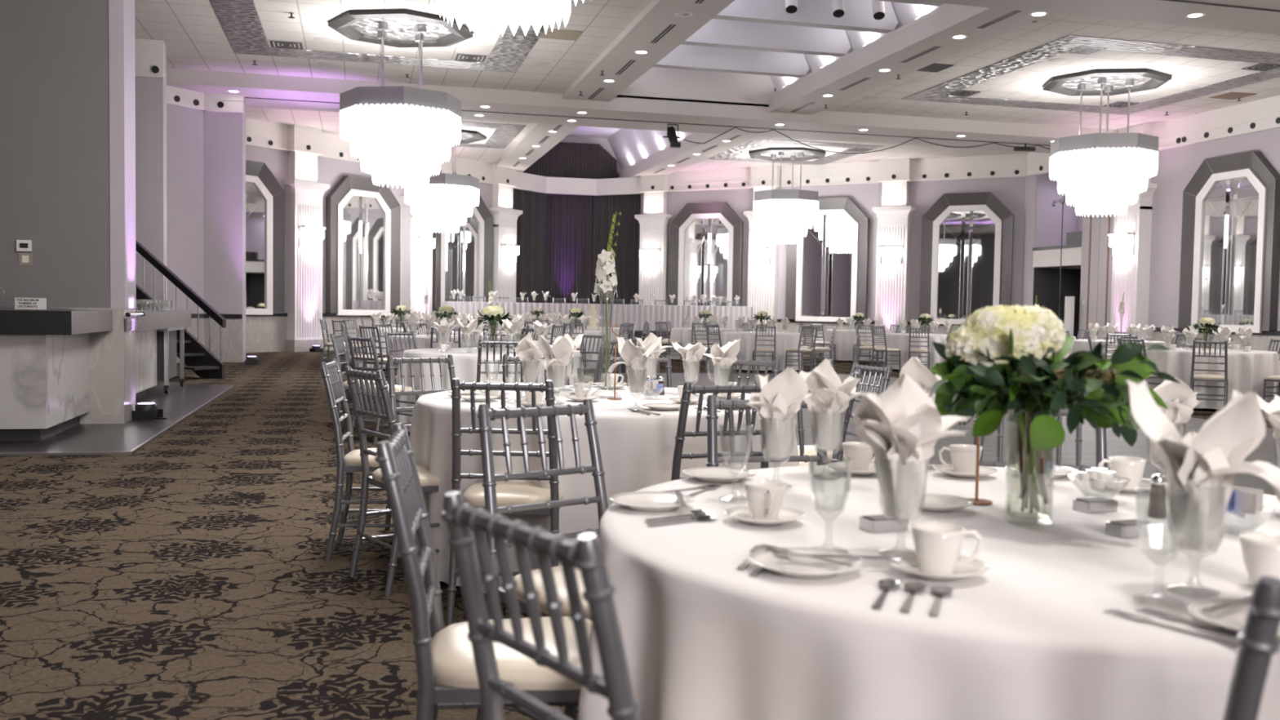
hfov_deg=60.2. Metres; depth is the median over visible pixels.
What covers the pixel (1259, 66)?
ceiling vent
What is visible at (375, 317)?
napkin
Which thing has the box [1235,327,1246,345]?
napkin
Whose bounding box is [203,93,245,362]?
wall
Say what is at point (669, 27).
diffuser
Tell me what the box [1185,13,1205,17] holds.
recessed light
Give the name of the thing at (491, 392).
coffee cup
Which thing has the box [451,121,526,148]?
trim
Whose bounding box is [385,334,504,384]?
tablecloth
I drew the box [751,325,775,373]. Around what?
banquet chair
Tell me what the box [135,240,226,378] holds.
staircase
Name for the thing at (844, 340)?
tablecloth
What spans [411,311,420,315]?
napkin
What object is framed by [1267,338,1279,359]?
banquet chair
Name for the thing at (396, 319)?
banquet chair
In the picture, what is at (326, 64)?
ceiling speaker
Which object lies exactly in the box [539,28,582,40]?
access panel
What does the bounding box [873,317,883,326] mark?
napkin
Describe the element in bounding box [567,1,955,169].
vault
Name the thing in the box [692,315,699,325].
napkin
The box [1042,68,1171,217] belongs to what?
chandelier
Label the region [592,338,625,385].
banquet chair
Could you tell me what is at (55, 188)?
wall
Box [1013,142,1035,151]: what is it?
adapter
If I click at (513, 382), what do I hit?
plate
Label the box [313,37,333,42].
ceiling speaker
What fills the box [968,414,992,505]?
stand
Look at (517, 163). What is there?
diffuser
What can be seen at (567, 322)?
napkin
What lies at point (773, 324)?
napkin
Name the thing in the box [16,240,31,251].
thermostat
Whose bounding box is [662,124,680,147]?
spotlight
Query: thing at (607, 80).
recessed light
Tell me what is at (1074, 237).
box
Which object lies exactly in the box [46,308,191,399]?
countertop
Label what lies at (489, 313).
hydrangea bouquet
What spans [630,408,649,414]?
spoon
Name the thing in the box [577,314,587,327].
napkin
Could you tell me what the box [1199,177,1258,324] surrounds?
mirror glass
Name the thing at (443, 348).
coffee cup
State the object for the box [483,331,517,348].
banquet chair
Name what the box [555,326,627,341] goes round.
tablecloth
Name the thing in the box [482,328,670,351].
stage platform
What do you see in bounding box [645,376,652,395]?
salt shaker
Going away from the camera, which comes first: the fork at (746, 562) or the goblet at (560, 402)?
the fork at (746, 562)
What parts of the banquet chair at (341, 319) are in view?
leg, backrest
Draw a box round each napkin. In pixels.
[370,313,380,324]
[373,311,382,324]
[382,313,392,324]
[388,312,397,324]
[404,312,418,331]
[409,313,421,330]
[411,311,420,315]
[421,311,431,324]
[422,313,439,332]
[427,316,439,330]
[433,316,457,342]
[433,321,453,344]
[450,289,457,298]
[451,314,465,332]
[455,317,482,345]
[457,288,465,298]
[457,312,466,322]
[459,316,468,330]
[466,317,487,342]
[495,315,502,328]
[497,318,520,346]
[511,318,526,341]
[512,315,523,321]
[513,333,548,381]
[520,292,527,300]
[524,311,531,321]
[531,290,537,300]
[532,320,549,340]
[533,340,553,377]
[537,333,573,386]
[539,312,546,322]
[542,291,550,300]
[545,323,555,338]
[547,313,555,324]
[553,333,583,376]
[558,313,570,325]
[565,313,572,325]
[571,292,577,301]
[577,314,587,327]
[585,315,591,326]
[591,293,597,301]
[594,314,603,327]
[608,336,662,392]
[633,293,639,302]
[635,332,672,376]
[650,293,657,302]
[669,293,675,302]
[671,342,707,380]
[681,315,688,325]
[684,295,692,302]
[691,293,697,302]
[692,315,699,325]
[697,315,702,324]
[700,293,706,302]
[702,338,741,385]
[708,315,715,324]
[711,295,716,303]
[713,315,718,324]
[717,296,726,303]
[720,315,727,325]
[733,294,739,303]
[734,318,743,328]
[736,316,744,328]
[746,317,755,328]
[746,367,811,457]
[751,318,759,328]
[764,319,773,329]
[769,316,777,328]
[780,317,789,329]
[803,358,868,449]
[836,317,843,327]
[845,317,853,327]
[848,317,856,327]
[852,373,971,519]
[862,318,870,328]
[866,317,871,327]
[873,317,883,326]
[897,319,906,330]
[899,355,946,402]
[910,319,918,331]
[915,320,922,330]
[929,320,937,331]
[934,319,939,330]
[942,320,951,331]
[1088,322,1097,336]
[1093,323,1099,336]
[1101,325,1113,337]
[1106,322,1119,336]
[1121,325,1137,336]
[1124,378,1279,552]
[1130,323,1140,336]
[1142,324,1154,337]
[1142,377,1201,461]
[1144,324,1155,337]
[1160,324,1174,343]
[1162,328,1179,344]
[1182,325,1191,343]
[1183,326,1198,345]
[1212,326,1221,344]
[1217,327,1231,346]
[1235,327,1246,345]
[1238,326,1253,346]
[1251,392,1279,460]
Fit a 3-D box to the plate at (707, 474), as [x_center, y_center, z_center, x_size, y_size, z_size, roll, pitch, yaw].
[0.194,0.284,2.709,0.181,0.018,0.181,0,3,-14]
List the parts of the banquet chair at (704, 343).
leg, backrest, seat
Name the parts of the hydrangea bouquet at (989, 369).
green stem, woody stem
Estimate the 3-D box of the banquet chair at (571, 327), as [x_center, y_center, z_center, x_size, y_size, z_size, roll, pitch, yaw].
[-1.401,-0.165,19.094,0.500,0.926,0.417,1,3,-9]
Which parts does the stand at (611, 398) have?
rod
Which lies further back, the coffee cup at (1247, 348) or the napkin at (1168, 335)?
the napkin at (1168, 335)
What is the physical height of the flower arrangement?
0.870 m
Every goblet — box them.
[521,360,539,396]
[547,364,567,404]
[558,361,573,390]
[626,368,647,409]
[683,360,700,395]
[760,417,795,488]
[810,411,844,479]
[877,457,928,553]
[926,415,941,470]
[1146,422,1186,493]
[1166,480,1227,595]
[1274,439,1279,517]
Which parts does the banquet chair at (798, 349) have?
leg, seat, seat frame, leg, leg, backrest, leg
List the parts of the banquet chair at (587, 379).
seat, rail, rail, rail, leg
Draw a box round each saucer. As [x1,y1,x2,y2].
[475,392,510,398]
[515,400,546,407]
[564,395,599,401]
[595,383,626,389]
[668,397,703,404]
[711,393,741,399]
[724,505,805,525]
[826,462,875,475]
[885,551,989,580]
[918,493,973,511]
[933,464,997,478]
[1105,479,1151,493]
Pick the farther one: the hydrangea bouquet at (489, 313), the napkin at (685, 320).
the napkin at (685, 320)
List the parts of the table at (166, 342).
leg, leg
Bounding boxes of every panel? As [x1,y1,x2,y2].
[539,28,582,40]
[1063,296,1074,336]
[1208,92,1257,99]
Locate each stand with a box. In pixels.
[607,324,622,399]
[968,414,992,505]
[1052,193,1066,319]
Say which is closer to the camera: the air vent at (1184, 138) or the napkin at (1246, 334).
the napkin at (1246, 334)
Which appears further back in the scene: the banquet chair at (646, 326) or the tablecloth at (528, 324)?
the tablecloth at (528, 324)
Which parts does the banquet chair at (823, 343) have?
backrest, leg, seat frame, seat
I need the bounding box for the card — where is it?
[14,297,46,309]
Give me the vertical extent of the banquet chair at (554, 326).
0.926 m
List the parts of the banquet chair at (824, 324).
backrest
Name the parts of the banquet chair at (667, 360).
leg, rail, leg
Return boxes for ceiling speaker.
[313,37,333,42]
[317,62,336,66]
[532,61,550,65]
[862,97,877,100]
[905,80,923,84]
[1048,57,1067,62]
[1088,101,1105,104]
[1180,85,1199,89]
[1234,62,1255,66]
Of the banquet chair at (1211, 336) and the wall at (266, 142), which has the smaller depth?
the banquet chair at (1211, 336)
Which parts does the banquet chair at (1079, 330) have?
backrest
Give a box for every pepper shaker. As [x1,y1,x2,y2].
[657,376,664,395]
[1147,473,1166,518]
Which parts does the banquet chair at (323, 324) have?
leg, backrest, leg, seat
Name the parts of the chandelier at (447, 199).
rod, rod, canopy plate, canopy frame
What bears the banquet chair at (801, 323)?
on the floor
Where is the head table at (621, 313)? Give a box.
[442,301,752,331]
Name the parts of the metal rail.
knob, rod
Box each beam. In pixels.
[166,66,1118,153]
[494,0,734,172]
[617,4,1050,177]
[911,0,1279,35]
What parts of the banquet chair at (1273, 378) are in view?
leg, seat frame, seat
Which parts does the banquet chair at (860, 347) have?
leg, leg, seat frame, seat, leg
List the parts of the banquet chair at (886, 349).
leg, backrest, leg, seat, seat frame, leg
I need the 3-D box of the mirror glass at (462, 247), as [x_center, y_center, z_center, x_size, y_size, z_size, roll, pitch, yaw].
[-5.346,-2.993,33.106,0.009,3.040,1.550,3,3,32]
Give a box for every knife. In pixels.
[673,490,687,507]
[773,552,900,559]
[1102,608,1239,647]
[1200,595,1251,613]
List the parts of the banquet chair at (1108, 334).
leg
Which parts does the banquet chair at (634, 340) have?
seat, leg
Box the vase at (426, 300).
[424,286,428,311]
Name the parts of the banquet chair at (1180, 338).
leg, rail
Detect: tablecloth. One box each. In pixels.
[355,327,435,368]
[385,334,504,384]
[389,324,454,327]
[395,347,584,431]
[408,385,799,593]
[451,330,535,348]
[523,324,568,332]
[546,328,617,368]
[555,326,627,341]
[578,464,1279,719]
[670,327,737,360]
[720,331,803,370]
[823,329,893,361]
[883,333,947,369]
[1068,339,1170,358]
[1142,347,1279,409]
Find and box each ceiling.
[134,0,653,164]
[677,13,1279,171]
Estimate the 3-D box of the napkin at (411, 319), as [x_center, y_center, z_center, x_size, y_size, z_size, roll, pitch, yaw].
[-3.189,-0.530,15.456,0.207,0.255,0.191,1,3,-4]
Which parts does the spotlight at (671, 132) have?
lamp shade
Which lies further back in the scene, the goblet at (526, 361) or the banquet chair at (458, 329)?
the banquet chair at (458, 329)
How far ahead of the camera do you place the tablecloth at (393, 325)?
24.43 m
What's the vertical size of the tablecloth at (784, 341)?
0.733 m
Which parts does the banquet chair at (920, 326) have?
backrest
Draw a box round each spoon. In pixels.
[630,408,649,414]
[644,509,711,520]
[644,512,715,523]
[646,515,717,526]
[871,578,900,608]
[899,582,926,613]
[928,585,953,617]
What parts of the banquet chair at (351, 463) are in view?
rail, leg, rail, leg, rail, rail, seat, seat frame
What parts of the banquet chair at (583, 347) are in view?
backrest, leg, leg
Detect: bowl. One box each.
[640,379,664,398]
[1013,454,1057,484]
[1067,466,1130,499]
[1222,485,1274,534]
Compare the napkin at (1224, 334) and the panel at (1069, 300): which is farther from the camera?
the panel at (1069, 300)
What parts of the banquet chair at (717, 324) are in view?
backrest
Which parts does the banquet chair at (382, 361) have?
leg, backrest, seat, leg, seat frame, leg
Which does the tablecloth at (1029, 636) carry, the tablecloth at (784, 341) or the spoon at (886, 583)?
the spoon at (886, 583)
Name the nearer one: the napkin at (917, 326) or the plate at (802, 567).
the plate at (802, 567)
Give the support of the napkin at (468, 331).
in the goblet
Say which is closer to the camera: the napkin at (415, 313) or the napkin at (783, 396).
the napkin at (783, 396)
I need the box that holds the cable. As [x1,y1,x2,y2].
[678,126,1050,154]
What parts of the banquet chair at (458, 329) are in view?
leg, leg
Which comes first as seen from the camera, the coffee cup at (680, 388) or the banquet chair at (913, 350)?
the coffee cup at (680, 388)
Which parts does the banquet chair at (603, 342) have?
leg, rail, rail, leg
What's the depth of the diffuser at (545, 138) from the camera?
28.39 m
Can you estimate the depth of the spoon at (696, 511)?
2.21 m
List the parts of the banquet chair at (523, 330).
leg, backrest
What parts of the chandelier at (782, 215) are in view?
rod, rod, canopy frame, canopy plate, rod, rod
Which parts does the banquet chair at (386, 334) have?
leg, rail, rail, leg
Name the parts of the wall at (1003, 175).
cornice, chair rail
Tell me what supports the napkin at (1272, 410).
in the goblet at (1277, 515)
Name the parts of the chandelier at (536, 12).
tier plate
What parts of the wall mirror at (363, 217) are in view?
frame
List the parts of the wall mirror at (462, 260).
frame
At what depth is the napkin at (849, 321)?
26.97 m
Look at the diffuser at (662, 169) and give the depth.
34.35 m
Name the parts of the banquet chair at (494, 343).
leg, rail, rail, rail, leg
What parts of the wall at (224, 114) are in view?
cornice, chair rail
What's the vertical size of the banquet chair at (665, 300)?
0.926 m
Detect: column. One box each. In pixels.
[281,124,329,351]
[399,171,432,324]
[488,163,522,302]
[634,174,672,305]
[743,165,780,332]
[871,158,915,333]
[1109,123,1156,340]
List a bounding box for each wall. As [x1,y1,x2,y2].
[0,0,110,307]
[0,38,167,310]
[108,0,136,308]
[166,85,205,363]
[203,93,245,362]
[245,117,493,352]
[543,136,621,248]
[640,192,644,214]
[666,153,1027,351]
[1021,174,1080,339]
[1035,173,1082,247]
[1078,95,1279,363]
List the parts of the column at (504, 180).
cornice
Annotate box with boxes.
[1066,231,1082,244]
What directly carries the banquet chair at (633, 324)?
on the floor
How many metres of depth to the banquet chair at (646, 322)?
26.20 m
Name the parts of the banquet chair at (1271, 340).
leg, rail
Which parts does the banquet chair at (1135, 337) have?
rail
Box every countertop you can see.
[0,308,112,334]
[0,308,112,441]
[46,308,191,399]
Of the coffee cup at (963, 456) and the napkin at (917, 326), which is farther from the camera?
the napkin at (917, 326)
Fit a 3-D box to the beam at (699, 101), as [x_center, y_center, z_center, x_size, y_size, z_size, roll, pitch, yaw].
[-2.432,-6.130,23.731,35.000,1.712,2.180,0,3,-14]
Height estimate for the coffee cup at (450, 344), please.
0.072 m
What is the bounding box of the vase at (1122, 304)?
[1118,292,1124,333]
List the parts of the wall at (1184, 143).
chair rail, cornice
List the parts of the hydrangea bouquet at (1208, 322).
green stem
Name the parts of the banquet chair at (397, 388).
leg, rail, rail, rail, leg, seat, seat frame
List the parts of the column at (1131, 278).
cornice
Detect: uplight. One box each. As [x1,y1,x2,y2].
[131,402,167,420]
[244,355,262,364]
[309,345,323,351]
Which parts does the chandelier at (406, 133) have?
rod, rod, tier plate, tier plate, canopy frame, tier plate, tier plate, canopy plate, rod, rod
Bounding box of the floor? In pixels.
[0,349,1279,719]
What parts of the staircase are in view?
handrail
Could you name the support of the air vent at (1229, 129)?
in the wall at (1184, 143)
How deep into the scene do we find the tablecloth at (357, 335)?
20.26 m
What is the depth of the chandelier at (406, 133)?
17.17 m
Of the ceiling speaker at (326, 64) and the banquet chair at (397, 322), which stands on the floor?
the banquet chair at (397, 322)
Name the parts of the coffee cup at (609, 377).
handle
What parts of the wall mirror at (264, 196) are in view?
frame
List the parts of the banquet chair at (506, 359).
leg, rail, leg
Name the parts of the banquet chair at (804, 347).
backrest, leg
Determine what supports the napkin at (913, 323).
in the goblet
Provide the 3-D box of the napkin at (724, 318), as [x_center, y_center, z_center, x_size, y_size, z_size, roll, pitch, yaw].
[1.996,-0.931,26.151,0.191,0.255,0.207,-1,4,-43]
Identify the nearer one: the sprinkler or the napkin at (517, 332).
the napkin at (517, 332)
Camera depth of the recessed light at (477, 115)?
23.98 m
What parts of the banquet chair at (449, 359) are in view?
leg, rail, rail, rail, leg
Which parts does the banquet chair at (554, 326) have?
leg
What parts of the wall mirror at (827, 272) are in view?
frame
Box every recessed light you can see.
[226,89,240,93]
[473,114,484,116]
[479,105,491,107]
[576,111,587,114]
[602,79,616,82]
[633,50,648,54]
[675,12,692,17]
[821,94,834,97]
[857,128,869,131]
[877,68,892,71]
[951,35,968,39]
[1029,11,1048,17]
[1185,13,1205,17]
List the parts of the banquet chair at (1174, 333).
backrest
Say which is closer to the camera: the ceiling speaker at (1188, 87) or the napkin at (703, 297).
the ceiling speaker at (1188, 87)
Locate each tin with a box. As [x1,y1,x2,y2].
[859,514,908,533]
[1072,497,1117,513]
[1105,519,1156,537]
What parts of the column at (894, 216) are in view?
cornice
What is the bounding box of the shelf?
[156,326,183,331]
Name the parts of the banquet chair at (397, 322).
backrest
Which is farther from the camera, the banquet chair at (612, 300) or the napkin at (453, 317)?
the banquet chair at (612, 300)
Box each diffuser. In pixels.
[511,161,521,166]
[524,149,535,155]
[537,135,550,143]
[551,124,563,130]
[586,87,605,99]
[613,59,636,75]
[648,23,677,43]
[653,168,666,173]
[675,157,691,163]
[692,0,706,4]
[700,145,719,151]
[725,134,741,140]
[789,101,817,112]
[837,76,871,90]
[899,45,942,62]
[975,9,1023,28]
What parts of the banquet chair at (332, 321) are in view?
leg, backrest, leg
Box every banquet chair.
[319,319,350,368]
[319,358,394,560]
[330,333,389,433]
[331,319,366,368]
[340,318,357,365]
[342,324,376,391]
[344,365,439,596]
[346,335,418,444]
[359,324,398,383]
[371,323,393,372]
[372,318,384,327]
[374,422,591,719]
[384,331,417,414]
[384,354,455,529]
[395,319,408,327]
[395,320,417,334]
[401,321,407,333]
[417,323,431,334]
[430,326,460,348]
[440,491,639,719]
[445,377,563,624]
[457,296,471,302]
[472,296,485,302]
[475,399,608,719]
[476,338,524,382]
[483,324,496,336]
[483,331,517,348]
[484,322,502,331]
[496,296,509,302]
[502,354,569,385]
[509,325,528,348]
[515,297,528,302]
[520,328,536,340]
[524,320,533,328]
[531,319,547,332]
[542,323,554,344]
[550,324,566,345]
[552,297,565,303]
[563,322,586,371]
[568,321,586,328]
[568,324,574,337]
[576,297,589,303]
[576,333,605,382]
[587,336,639,386]
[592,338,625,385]
[600,323,634,369]
[607,354,671,387]
[611,298,624,304]
[621,323,649,369]
[622,322,636,366]
[631,298,643,304]
[644,320,666,357]
[654,299,666,305]
[655,321,681,361]
[658,320,671,357]
[671,382,768,480]
[683,300,695,305]
[691,322,711,360]
[692,323,712,362]
[704,324,736,371]
[705,323,719,364]
[706,395,829,466]
[709,300,721,306]
[719,359,780,393]
[727,301,739,306]
[742,322,753,331]
[742,324,751,331]
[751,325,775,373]
[754,324,768,331]
[785,325,817,373]
[797,361,892,462]
[797,368,862,466]
[798,324,813,368]
[800,323,820,360]
[809,325,836,371]
[810,323,835,361]
[814,322,826,355]
[853,324,874,363]
[854,325,878,366]
[871,325,885,360]
[871,326,900,372]
[880,324,908,362]
[889,324,901,333]
[907,327,929,369]
[915,326,933,333]
[973,408,1106,471]
[1067,329,1098,353]
[1076,328,1089,339]
[1087,335,1093,351]
[1105,333,1130,357]
[1113,331,1134,339]
[1116,335,1138,346]
[1118,337,1167,389]
[1169,333,1185,347]
[1174,333,1191,347]
[1177,336,1207,348]
[1190,339,1228,407]
[1207,333,1214,348]
[1222,575,1279,719]
[1261,375,1279,413]
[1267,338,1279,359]
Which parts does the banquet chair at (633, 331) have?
backrest, leg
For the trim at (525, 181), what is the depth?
36.45 m
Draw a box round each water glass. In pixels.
[504,364,521,402]
[568,355,582,388]
[577,367,594,396]
[719,423,752,502]
[809,454,851,551]
[1133,486,1190,606]
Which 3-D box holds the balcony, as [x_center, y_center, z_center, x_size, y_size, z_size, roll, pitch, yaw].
[12.011,-2.672,29.133,2.310,0.450,2.100,0,3,-14]
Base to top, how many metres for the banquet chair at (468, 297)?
0.926 m
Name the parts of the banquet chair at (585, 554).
leg, rail, rail, rail, leg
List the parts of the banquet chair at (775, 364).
rail, leg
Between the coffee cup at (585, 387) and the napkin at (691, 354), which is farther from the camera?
the napkin at (691, 354)
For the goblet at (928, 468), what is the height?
0.166 m
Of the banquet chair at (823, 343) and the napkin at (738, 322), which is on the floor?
the banquet chair at (823, 343)
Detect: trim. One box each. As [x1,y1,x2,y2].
[0,385,235,456]
[208,0,549,72]
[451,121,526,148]
[513,171,643,195]
[706,137,884,164]
[902,35,1279,115]
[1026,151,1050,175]
[1032,243,1081,250]
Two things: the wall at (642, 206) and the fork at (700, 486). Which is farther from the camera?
the wall at (642, 206)
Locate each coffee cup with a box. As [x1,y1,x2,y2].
[440,344,448,352]
[444,341,454,348]
[479,380,502,395]
[520,391,543,403]
[573,382,591,397]
[603,373,623,386]
[677,385,694,399]
[720,382,737,395]
[744,480,786,519]
[842,441,875,470]
[911,521,983,574]
[937,444,982,472]
[1097,455,1146,487]
[1160,342,1168,347]
[1169,344,1176,350]
[1231,344,1240,349]
[1239,532,1279,585]
[1242,346,1251,351]
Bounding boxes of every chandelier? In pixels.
[328,8,472,187]
[404,128,486,233]
[431,0,583,36]
[748,146,825,244]
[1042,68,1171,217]
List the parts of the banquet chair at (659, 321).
backrest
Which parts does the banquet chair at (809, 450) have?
seat, rail, leg, rail, rail, leg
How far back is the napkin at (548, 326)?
10.74 m
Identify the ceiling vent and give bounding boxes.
[266,39,306,50]
[452,52,489,62]
[848,148,871,151]
[915,63,953,72]
[946,88,984,97]
[1062,45,1106,55]
[1099,100,1142,107]
[1236,62,1279,71]
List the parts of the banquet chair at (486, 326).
backrest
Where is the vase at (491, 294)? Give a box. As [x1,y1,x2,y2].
[488,280,493,305]
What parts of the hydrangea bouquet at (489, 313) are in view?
woody stem, green stem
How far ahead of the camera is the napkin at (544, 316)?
27.11 m
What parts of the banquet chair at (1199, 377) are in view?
leg, seat, seat frame, rail, rail, rail, rail, leg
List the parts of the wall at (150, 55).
cornice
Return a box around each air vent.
[151,66,159,73]
[173,95,180,102]
[193,99,199,105]
[217,101,223,107]
[1176,137,1181,143]
[1182,136,1186,142]
[1204,132,1208,137]
[1227,127,1232,133]
[1249,122,1255,128]
[1275,117,1279,124]
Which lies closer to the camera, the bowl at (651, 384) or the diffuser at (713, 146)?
the bowl at (651, 384)
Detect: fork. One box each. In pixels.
[636,409,660,414]
[663,484,720,492]
[687,484,721,496]
[736,546,764,570]
[748,566,764,576]
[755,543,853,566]
[1135,607,1238,635]
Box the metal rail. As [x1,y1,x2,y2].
[124,311,145,331]
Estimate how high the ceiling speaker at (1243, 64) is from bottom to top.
0.014 m
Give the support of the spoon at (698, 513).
on the tablecloth at (1029, 636)
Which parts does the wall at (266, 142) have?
chair rail, cornice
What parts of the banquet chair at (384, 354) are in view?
leg, backrest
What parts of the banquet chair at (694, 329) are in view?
leg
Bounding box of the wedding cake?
[586,304,599,328]
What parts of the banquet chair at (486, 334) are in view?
leg, rail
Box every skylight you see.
[653,44,809,77]
[681,18,851,57]
[712,0,898,33]
[875,0,944,6]
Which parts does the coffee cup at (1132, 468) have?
handle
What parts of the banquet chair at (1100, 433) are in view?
leg, rail, rail, leg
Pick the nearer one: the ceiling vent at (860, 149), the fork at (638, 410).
the fork at (638, 410)
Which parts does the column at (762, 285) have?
cornice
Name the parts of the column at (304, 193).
cornice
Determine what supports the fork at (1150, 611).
on the tablecloth at (1029, 636)
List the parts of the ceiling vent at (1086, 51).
plate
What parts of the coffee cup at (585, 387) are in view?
handle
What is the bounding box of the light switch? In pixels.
[18,253,32,265]
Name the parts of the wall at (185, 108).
cornice, chair rail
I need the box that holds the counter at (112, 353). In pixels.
[71,307,136,423]
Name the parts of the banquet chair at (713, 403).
leg, rail, rail, leg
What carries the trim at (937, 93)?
attached to the ceiling at (1026, 83)
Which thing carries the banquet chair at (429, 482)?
on the floor
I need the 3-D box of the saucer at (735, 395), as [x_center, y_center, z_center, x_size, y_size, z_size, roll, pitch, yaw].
[0.416,0.173,5.230,0.158,0.020,0.158,0,3,-14]
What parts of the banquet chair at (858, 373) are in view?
seat, leg, leg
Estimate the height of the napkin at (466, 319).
0.209 m
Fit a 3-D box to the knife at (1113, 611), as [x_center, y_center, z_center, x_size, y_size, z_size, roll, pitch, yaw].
[0.707,0.356,1.474,0.023,0.002,0.188,-1,3,-32]
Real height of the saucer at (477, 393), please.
0.020 m
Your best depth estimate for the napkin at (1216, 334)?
15.18 m
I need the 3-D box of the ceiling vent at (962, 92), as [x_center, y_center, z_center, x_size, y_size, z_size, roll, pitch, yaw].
[6.465,-5.344,22.107,0.600,0.012,0.600,0,3,-14]
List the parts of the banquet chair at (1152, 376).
rail, leg, seat frame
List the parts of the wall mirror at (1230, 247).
frame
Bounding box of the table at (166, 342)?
[156,326,184,393]
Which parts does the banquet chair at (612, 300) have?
backrest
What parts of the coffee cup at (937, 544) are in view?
handle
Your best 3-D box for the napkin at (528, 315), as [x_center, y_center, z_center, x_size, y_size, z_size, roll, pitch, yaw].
[-2.755,-1.052,27.151,0.207,0.255,0.191,2,3,15]
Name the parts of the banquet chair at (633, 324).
leg, backrest, leg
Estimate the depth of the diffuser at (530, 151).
30.67 m
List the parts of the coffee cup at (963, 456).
handle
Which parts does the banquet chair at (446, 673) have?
rail, leg, rail, leg, rail, rail, seat frame, seat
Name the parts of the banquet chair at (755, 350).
leg, leg, seat frame, seat, backrest, leg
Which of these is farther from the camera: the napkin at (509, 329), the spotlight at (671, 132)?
the spotlight at (671, 132)
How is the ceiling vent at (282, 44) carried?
in the ceiling at (193, 36)
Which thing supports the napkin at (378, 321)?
in the goblet
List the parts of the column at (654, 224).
cornice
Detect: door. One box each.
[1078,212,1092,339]
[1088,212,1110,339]
[1106,212,1114,339]
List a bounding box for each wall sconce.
[298,226,325,254]
[413,236,435,262]
[501,244,519,267]
[639,248,660,271]
[748,247,771,271]
[878,245,902,270]
[1107,232,1135,263]
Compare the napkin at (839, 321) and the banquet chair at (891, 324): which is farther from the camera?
the banquet chair at (891, 324)
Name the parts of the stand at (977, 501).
rod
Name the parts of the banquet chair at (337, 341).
leg, rail, leg, seat, seat frame, leg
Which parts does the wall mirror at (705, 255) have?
frame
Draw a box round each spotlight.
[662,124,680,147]
[785,0,797,13]
[831,0,844,17]
[871,0,884,19]
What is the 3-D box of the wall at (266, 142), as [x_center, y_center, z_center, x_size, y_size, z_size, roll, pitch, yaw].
[-7.470,-3.113,30.041,0.411,5.630,11.981,3,3,32]
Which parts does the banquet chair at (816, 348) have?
leg, seat, seat frame, leg, leg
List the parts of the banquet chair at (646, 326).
backrest, leg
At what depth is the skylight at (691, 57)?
21.71 m
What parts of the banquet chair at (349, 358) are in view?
leg, leg, seat frame, seat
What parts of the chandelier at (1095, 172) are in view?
rod, rod, tier plate, tier plate, tier plate, canopy plate, canopy frame, rod, rod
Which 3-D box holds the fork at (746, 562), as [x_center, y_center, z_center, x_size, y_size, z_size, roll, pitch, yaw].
[0.187,0.331,1.852,0.023,0.002,0.188,2,3,17]
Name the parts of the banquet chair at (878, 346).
backrest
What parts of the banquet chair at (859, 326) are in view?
leg, seat, backrest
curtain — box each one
[512,188,641,304]
[523,142,617,178]
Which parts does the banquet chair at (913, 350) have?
leg, backrest, seat, seat frame, leg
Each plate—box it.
[448,390,485,395]
[461,395,498,401]
[508,382,541,383]
[592,382,625,385]
[608,491,695,511]
[642,403,680,410]
[682,466,755,483]
[747,546,862,578]
[1004,463,1079,479]
[1188,598,1279,642]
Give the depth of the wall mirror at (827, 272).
32.99 m
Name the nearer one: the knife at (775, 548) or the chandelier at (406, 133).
the knife at (775, 548)
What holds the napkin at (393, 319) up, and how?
in the goblet
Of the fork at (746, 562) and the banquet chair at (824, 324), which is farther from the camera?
the banquet chair at (824, 324)
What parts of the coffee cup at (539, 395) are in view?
handle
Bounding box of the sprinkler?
[288,12,294,18]
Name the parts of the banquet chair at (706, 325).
leg, backrest, leg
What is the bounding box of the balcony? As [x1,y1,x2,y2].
[1032,247,1081,268]
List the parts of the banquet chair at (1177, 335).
leg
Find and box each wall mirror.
[245,160,284,315]
[325,175,400,315]
[431,194,493,312]
[667,201,743,306]
[784,196,869,322]
[919,191,1013,324]
[1177,150,1279,333]
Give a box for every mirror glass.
[245,182,265,308]
[342,195,384,310]
[444,213,479,302]
[683,217,728,306]
[801,214,852,317]
[937,210,995,319]
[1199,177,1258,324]
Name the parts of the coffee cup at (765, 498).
handle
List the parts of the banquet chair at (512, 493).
leg, rail, rail, rail, rail, seat, seat frame, leg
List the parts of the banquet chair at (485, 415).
leg, rail, seat frame, rail, rail, seat, rail, leg, leg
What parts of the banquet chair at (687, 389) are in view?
leg, rail, rail, rail, leg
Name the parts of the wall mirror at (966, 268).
frame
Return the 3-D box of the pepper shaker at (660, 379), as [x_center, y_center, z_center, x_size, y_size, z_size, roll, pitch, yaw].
[0.103,0.125,5.406,0.039,0.091,0.039,0,3,-14]
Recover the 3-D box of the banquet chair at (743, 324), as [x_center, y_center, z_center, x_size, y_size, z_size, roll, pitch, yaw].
[2.276,-0.396,25.506,0.417,0.926,0.500,-1,3,-35]
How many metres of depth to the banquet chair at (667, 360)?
6.39 m
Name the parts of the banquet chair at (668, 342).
backrest, leg, seat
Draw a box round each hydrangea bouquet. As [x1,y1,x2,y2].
[391,305,411,327]
[433,305,460,319]
[475,305,514,351]
[530,307,545,319]
[568,307,585,328]
[697,310,713,323]
[753,311,771,330]
[851,312,866,328]
[915,313,933,333]
[928,304,1180,514]
[1191,317,1223,348]
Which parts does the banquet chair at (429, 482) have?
leg, rail, rail, rail, rail, leg, seat frame, seat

